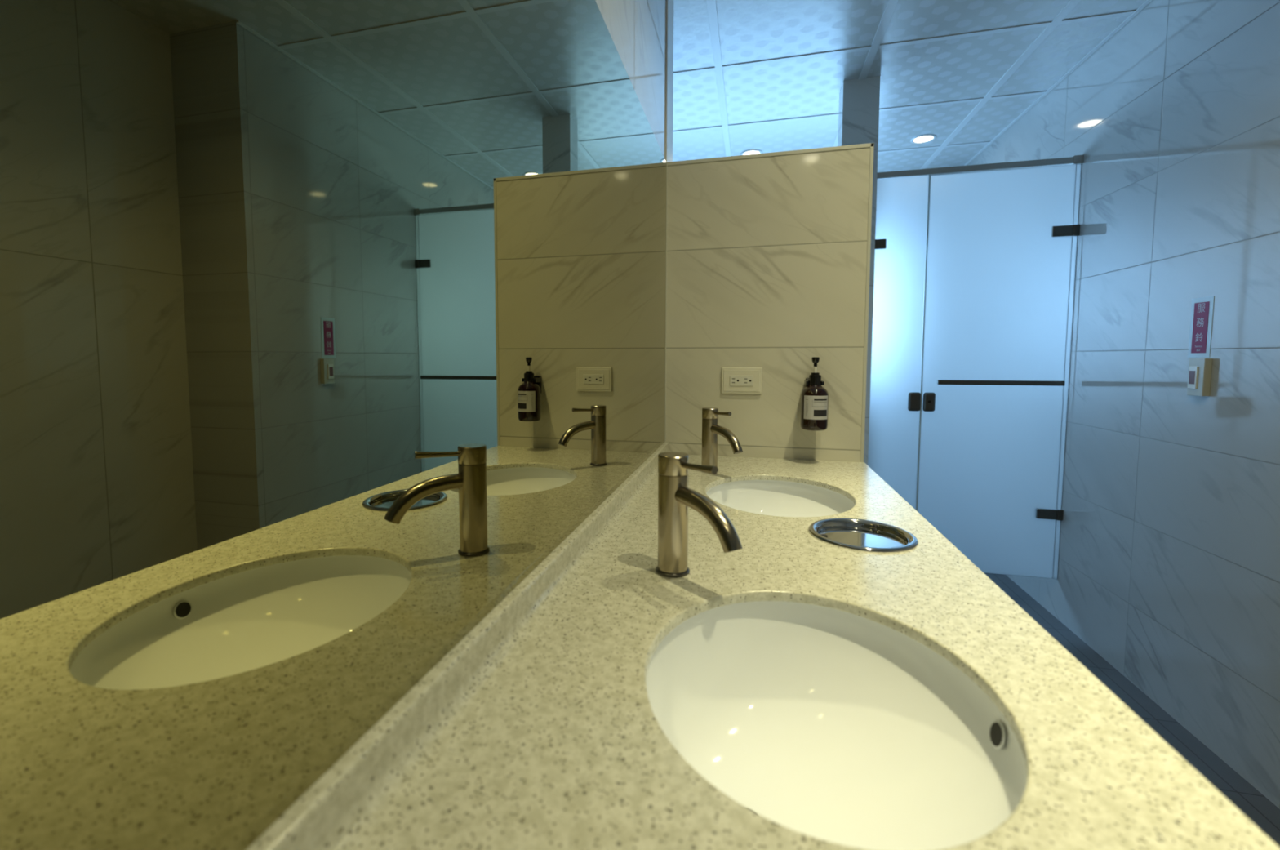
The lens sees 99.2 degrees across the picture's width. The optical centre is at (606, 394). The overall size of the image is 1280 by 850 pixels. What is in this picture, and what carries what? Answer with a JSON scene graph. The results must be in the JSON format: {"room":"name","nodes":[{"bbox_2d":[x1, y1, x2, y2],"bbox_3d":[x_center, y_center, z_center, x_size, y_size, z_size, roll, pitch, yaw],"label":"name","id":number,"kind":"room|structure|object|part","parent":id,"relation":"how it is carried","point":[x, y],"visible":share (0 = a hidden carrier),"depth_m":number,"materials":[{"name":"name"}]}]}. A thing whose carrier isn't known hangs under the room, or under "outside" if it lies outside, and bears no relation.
{"room":"public restroom","nodes":[
{"label":"public restroom","id":0,"kind":"room"},
{"bbox_2d":[595,0,666,159],"bbox_3d":[-0.297,-0.058,0.202,0.145,2.341,3.445,1,4,15],"label":"wall","id":1,"kind":"structure","parent":0,"point":[637,28],"depth_m":1.35,"materials":[{"name":"stone"}]},
{"bbox_2d":[0,0,667,849],"bbox_3d":[-0.202,-0.182,0.256,0.007,0.864,3.015,1,4,15],"label":"wall mirror","id":2,"kind":"object","parent":1,"relation":"attached to","point":[325,325],"visible":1,"depth_m":0.31,"materials":[{"name":"silver mirror"}]},
{"bbox_2d":[247,441,669,849],"bbox_3d":[-0.190,0.274,0.284,0.030,0.048,3.015,1,4,15],"label":"backsplash","id":3,"kind":"structure","parent":1,"relation":"attached to","point":[334,812],"depth_m":0.44,"materials":[{"name":"stone"}]},
{"bbox_2d":[665,0,673,162],"bbox_3d":[0.197,-1.028,1.725,0.009,0.616,0.128,1,4,15],"label":"trim","id":4,"kind":"structure","parent":1,"relation":"attached to","point":[669,3],"depth_m":1.71,"materials":[{"name":"white"}]},
{"bbox_2d":[247,441,1279,849],"bbox_3d":[0.083,0.348,0.218,0.593,0.188,3.015,1,4,15],"label":"countertop","id":5,"kind":"structure","parent":1,"relation":"attached to","point":[540,729],"depth_m":0.46,"materials":[{"name":"stone"}]},
{"bbox_2d":[655,451,742,577],"bbox_3d":[0.122,0.171,0.731,0.049,0.169,0.155,-2,5,-31],"label":"tap","id":6,"kind":"object","parent":5,"relation":"on","point":[675,497],"visible":1,"depth_m":0.76,"materials":[{"name":"silver metal"}]},
{"bbox_3d":[0.121,0.096,0.729,0.011,0.013,0.071,-2,5,-31],"label":"lever","id":7,"kind":"part","parent":6,"relation":"part of","materials":[{"name":"silver metal"}]},
{"bbox_3d":[0.132,0.163,0.715,0.024,0.066,0.119,-2,5,-31],"label":"spout","id":8,"kind":"part","parent":6,"relation":"part of","materials":[{"name":"silver metal"}]},
{"bbox_2d":[701,407,742,471],"bbox_3d":[0.303,0.123,1.430,0.049,0.169,0.155,-2,4,-25],"label":"tap","id":9,"kind":"object","parent":5,"relation":"on","point":[711,428],"visible":0.89,"depth_m":1.46,"materials":[{"name":"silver metal"}]},
{"bbox_3d":[0.301,0.047,1.427,0.011,0.013,0.071,-2,4,-25],"label":"lever","id":10,"kind":"part","parent":9,"relation":"part of","materials":[{"name":"silver metal"}]},
{"bbox_3d":[0.310,0.114,1.413,0.024,0.066,0.119,-2,4,-25],"label":"spout","id":11,"kind":"part","parent":9,"relation":"part of","materials":[{"name":"silver metal"}]},
{"bbox_2d":[706,480,854,517],"bbox_3d":[0.388,0.318,1.241,0.368,0.164,0.437,1,4,15],"label":"sink basin","id":12,"kind":"object","parent":5,"relation":"in","point":[766,497],"visible":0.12,"depth_m":1.40,"materials":[{"name":"white ceramic"}]},
{"bbox_2d":[645,600,1026,849],"bbox_3d":[0.200,0.367,0.533,0.368,0.164,0.437,1,4,15],"label":"sink basin","id":13,"kind":"object","parent":5,"relation":"in","point":[831,725],"visible":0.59,"depth_m":0.62,"materials":[{"name":"white ceramic"}]},
{"bbox_2d":[808,517,918,552],"bbox_3d":[0.440,0.249,0.941,0.172,0.026,0.172,1,4,15],"label":"lid","id":14,"kind":"object","parent":5,"relation":"in","point":[861,535],"visible":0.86,"depth_m":0.95,"materials":[{"name":"silver metal"}]},
{"bbox_2d":[666,142,874,462],"bbox_3d":[0.484,0.143,1.726,0.588,1.727,0.132,1,4,15],"label":"wall partition","id":15,"kind":"structure","parent":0,"point":[768,254],"depth_m":1.63,"materials":[{"name":"tile"}]},
{"bbox_2d":[721,367,762,394],"bbox_3d":[0.411,-0.044,1.661,0.120,0.080,0.012,1,4,15],"label":"power outlet","id":16,"kind":"object","parent":15,"relation":"attached to","point":[734,380],"visible":1,"depth_m":1.66,"materials":[{"name":"beige plastic"}]},
{"bbox_2d":[800,356,828,430],"bbox_3d":[0.598,-0.006,1.569,0.074,0.207,0.098,1,4,15],"label":"soap dispenser","id":17,"kind":"object","parent":15,"relation":"attached to","point":[814,397],"visible":1,"depth_m":1.53,"materials":[{"name":"brown"}]},
{"bbox_3d":[0.596,-0.073,1.553,0.008,0.024,0.008,1,4,15],"label":"pump stem","id":18,"kind":"part","parent":17,"relation":"part of","materials":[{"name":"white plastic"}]},
{"bbox_2d":[800,384,828,430],"bbox_3d":[0.596,0.031,1.561,0.074,0.134,0.074,1,4,15],"label":"bottle","id":19,"kind":"object","parent":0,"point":[814,397],"depth_m":1.53,"materials":[{"name":"brown"}]},
{"bbox_2d":[837,75,879,464],"bbox_3d":[1.130,-0.219,2.514,0.148,2.341,0.122,1,4,15],"label":"wall","id":20,"kind":"structure","parent":0,"point":[859,99],"depth_m":2.39,"materials":[{"name":"stone"}]},
{"bbox_2d":[867,174,930,511],"bbox_3d":[1.304,-0.090,2.458,0.220,1.747,0.028,1,4,15],"label":"glass screen","id":21,"kind":"object","parent":20,"relation":"attached to","point":[902,203],"visible":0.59,"depth_m":2.44,"materials":[{"name":"white glass"}]},
{"bbox_2d":[876,154,1084,178],"bbox_3d":[1.570,-0.969,2.326,0.774,0.034,0.027,1,4,15],"label":"header rail","id":22,"kind":"object","parent":20,"relation":"attached to","point":[1076,159],"visible":0.81,"depth_m":2.31,"materials":[{"name":"grey metal"}]},
{"bbox_2d":[1071,154,1084,164],"bbox_3d":[1.928,-0.963,2.232,0.034,0.034,0.027,1,4,15],"label":"bracket","id":23,"kind":"object","parent":22,"relation":"attached to","point":[1076,159],"depth_m":2.22,"materials":[{"name":"grey metal"}]},
{"bbox_2d":[672,0,1151,175],"bbox_3d":[0.163,-1.349,1.215,3.772,0.106,6.193,1,4,15],"label":"ceiling","id":24,"kind":"structure","parent":0,"point":[766,76],"depth_m":2.27,"materials":[{"name":"plastic"}]},
{"bbox_2d":[740,149,762,155],"bbox_3d":[0.863,-1.440,3.246,0.126,0.006,0.126,1,4,15],"label":"recessed light","id":25,"kind":"object","parent":24,"relation":"in","point":[749,151],"visible":0.62,"depth_m":3.22,"materials":[{"name":"white plastic"}]},
{"bbox_2d":[910,133,936,143],"bbox_3d":[1.764,-1.426,3.031,0.126,0.006,0.126,1,4,15],"label":"recessed light","id":26,"kind":"object","parent":24,"relation":"in","point":[921,139],"visible":1,"depth_m":3.02,"materials":[{"name":"white plastic"}]},
{"bbox_2d":[965,0,1279,808],"bbox_3d":[2.213,-0.217,2.478,0.416,2.341,2.658,1,4,15],"label":"wall","id":27,"kind":"structure","parent":0,"point":[1169,566],"depth_m":1.70,"materials":[{"name":"tile"}]},
{"bbox_2d":[917,164,1081,578],"bbox_3d":[1.676,-0.080,2.347,0.553,1.743,0.065,1,4,14],"label":"door","id":28,"kind":"structure","parent":27,"relation":"in","point":[1002,251],"depth_m":2.35,"materials":[{"name":"white glass"}]},
{"bbox_3d":[1.936,0.511,2.332,0.020,0.045,0.032,1,4,15],"label":"hinge plate","id":29,"kind":"part","parent":28,"relation":"part of","materials":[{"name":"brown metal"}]},
{"bbox_3d":[1.935,-0.680,2.249,0.020,0.045,0.032,1,4,15],"label":"hinge plate","id":30,"kind":"part","parent":28,"relation":"part of","materials":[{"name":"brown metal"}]},
{"bbox_2d":[1186,358,1212,395],"bbox_3d":[1.755,-0.054,1.614,0.022,0.111,0.060,1,4,15],"label":"switch","id":31,"kind":"object","parent":27,"relation":"attached to","point":[1199,375],"visible":1,"depth_m":1.60,"materials":[{"name":"beige plastic"}]},
{"bbox_2d":[1187,295,1214,357],"bbox_3d":[1.770,-0.202,1.622,0.002,0.178,0.081,1,4,15],"label":"wall sign","id":32,"kind":"object","parent":27,"relation":"attached to","point":[1202,310],"visible":1,"depth_m":1.62,"materials":[{"name":"purple"}]},
{"bbox_3d":[1.770,-0.201,1.623,0.001,0.150,0.055,1,4,15],"label":"magenta panel","id":33,"kind":"part","parent":32,"relation":"part of","materials":[{"name":"pink"}]},
{"bbox_2d":[983,572,1279,847],"bbox_3d":[0.177,1.080,1.428,3.772,0.100,6.100,1,4,15],"label":"floor","id":34,"kind":"structure","parent":0,"point":[1246,797],"depth_m":1.67,"materials":[{"name":"tile"}]}
]}

